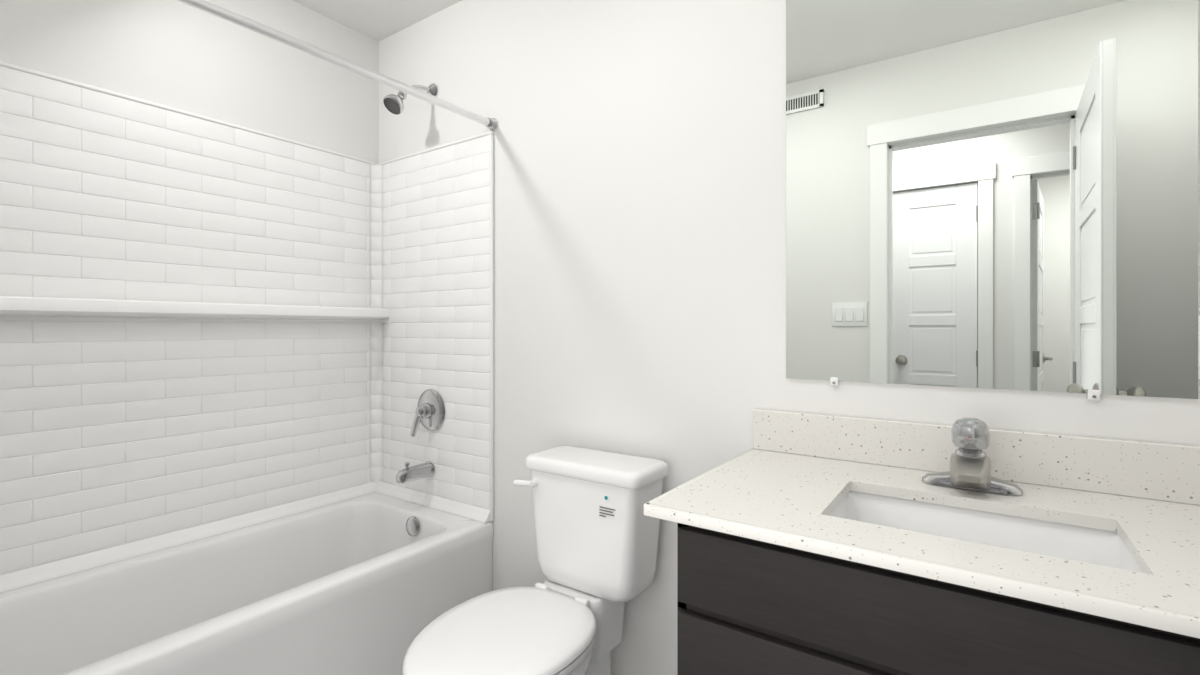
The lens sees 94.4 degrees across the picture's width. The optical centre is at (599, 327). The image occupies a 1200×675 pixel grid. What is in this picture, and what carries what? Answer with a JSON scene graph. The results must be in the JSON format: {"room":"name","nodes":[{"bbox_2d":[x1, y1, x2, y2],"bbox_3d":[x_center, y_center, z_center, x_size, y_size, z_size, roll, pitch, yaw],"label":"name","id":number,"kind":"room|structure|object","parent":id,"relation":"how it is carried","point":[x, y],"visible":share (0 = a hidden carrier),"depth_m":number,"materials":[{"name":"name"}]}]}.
{"room":"bathroom","nodes":[
{"label":"bathroom","id":0,"kind":"room"},
{"bbox_2d":[0,0,378,162],"bbox_3d":[-1.419,-0.020,1.845,0.115,2.440,1.450,0,0,35],"label":"wall","id":1,"kind":"structure","parent":0,"point":[176,54],"depth_m":1.90,"materials":[{"name":"white paint"}]},
{"bbox_2d":[292,0,461,40],"bbox_3d":[-0.924,-1.270,-0.173,4.430,0.060,4.430,0,0,35],"label":"ceiling","id":2,"kind":"structure","parent":0,"point":[378,20],"depth_m":2.19,"materials":[{"name":"white paint"}]},
{"bbox_2d":[379,0,1199,674],"bbox_3d":[0.307,-0.020,1.598,4.430,2.440,0.115,0,0,35],"label":"wall","id":3,"kind":"structure","parent":0,"point":[640,145],"depth_m":1.65,"materials":[{"name":"white paint"}]},
{"bbox_2d":[177,0,497,130],"bbox_3d":[-0.798,-0.734,1.413,0.044,0.044,1.446,0,0,35],"label":"shower rod","id":4,"kind":"object","parent":3,"relation":"attached to","point":[206,6],"visible":1,"depth_m":1.49,"materials":[{"name":"silver metal"}]},
{"bbox_2d":[383,83,437,114],"bbox_3d":[-0.722,-0.880,2.112,0.074,0.170,0.210,0,0,35],"label":"shower head","id":5,"kind":"object","parent":3,"relation":"attached to","point":[393,103],"visible":0.88,"depth_m":2.06},
{"bbox_2d":[786,0,1197,399],"bbox_3d":[0.769,-0.397,1.199,0.726,1.071,0.012,0,0,35],"label":"mirror","id":6,"kind":"object","parent":3,"relation":"attached to","point":[992,194],"visible":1,"depth_m":1.17,"materials":[{"name":"clear glass"}]},
{"bbox_2d":[1198,315,1199,379],"bbox_3d":[1.115,0.035,0.959,0.116,0.116,0.010,0,0,35],"label":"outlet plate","id":7,"kind":"object","parent":3,"relation":"attached to","point":[1198,315],"visible":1,"depth_m":0.99,"materials":[{"name":"white plastic"}]},
{"bbox_3d":[-0.924,1.230,-0.173,4.430,0.060,4.430,0,0,35],"label":"floor","id":8,"kind":"structure","parent":0,"visible":0},
{"bbox_2d":[0,492,492,674],"bbox_3d":[-1.083,0.948,1.611,0.698,0.505,1.446,0,0,35],"label":"bathtub","id":9,"kind":"object","parent":8,"relation":"on","point":[346,587],"visible":0.87,"depth_m":1.64,"materials":[{"name":"white ceramic"}]},
{"bbox_2d":[0,61,493,592],"bbox_3d":[-1.082,-0.007,1.611,0.700,1.402,1.446,0,0,35],"label":"tile surround","id":10,"kind":"object","parent":9,"relation":"on","point":[209,327],"visible":0.99,"depth_m":1.87,"materials":[{"name":"white tile"}]},
{"bbox_2d":[396,461,434,483],"bbox_3d":[-0.710,0.547,2.129,0.060,0.076,0.144,0,0,35],"label":"tub spout","id":11,"kind":"object","parent":10,"relation":"attached to","point":[427,469],"depth_m":2.11,"materials":[{"name":"silver metal"}]},
{"bbox_2d":[411,389,444,436],"bbox_3d":[-0.680,0.333,2.154,0.164,0.185,0.068,0,0,35],"label":"shower valve","id":12,"kind":"object","parent":10,"relation":"attached to","point":[430,411],"visible":1,"depth_m":2.15,"materials":[{"name":"silver metal"}]},
{"bbox_2d":[402,446,667,674],"bbox_3d":[-0.167,0.786,1.404,0.423,0.827,0.690,0,0,35],"label":"toilet","id":13,"kind":"object","parent":8,"relation":"on","point":[597,547],"visible":1,"depth_m":1.47,"materials":[{"name":"white ceramic"}]},
{"bbox_2d":[677,523,1199,674],"bbox_3d":[0.754,0.767,0.886,1.147,0.863,0.539,0,0,35],"label":"vanity cabinet","id":14,"kind":"object","parent":8,"relation":"on","point":[746,606],"visible":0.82,"depth_m":0.82,"materials":[{"name":"brown wood"}]},
{"bbox_2d":[644,409,1199,638],"bbox_3d":[0.728,0.273,0.885,1.191,0.124,0.571,0,0,35],"label":"countertop","id":15,"kind":"structure","parent":14,"relation":"on","point":[784,490],"depth_m":0.99,"materials":[{"name":"stone"}]},
{"bbox_2d":[922,417,1022,495],"bbox_3d":[0.713,0.245,1.071,0.166,0.134,0.136,0,0,35],"label":"sink faucet","id":16,"kind":"object","parent":15,"relation":"on","point":[970,466],"visible":1,"depth_m":1.07,"materials":[{"name":"silver metal"}]},
{"bbox_2d":[829,491,1142,572],"bbox_3d":[0.609,0.418,0.924,0.485,0.165,0.328,0,0,35],"label":"sink basin","id":17,"kind":"object","parent":15,"relation":"in","point":[1066,541],"visible":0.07,"depth_m":1.01,"materials":[{"name":"white ceramic"}]}
]}

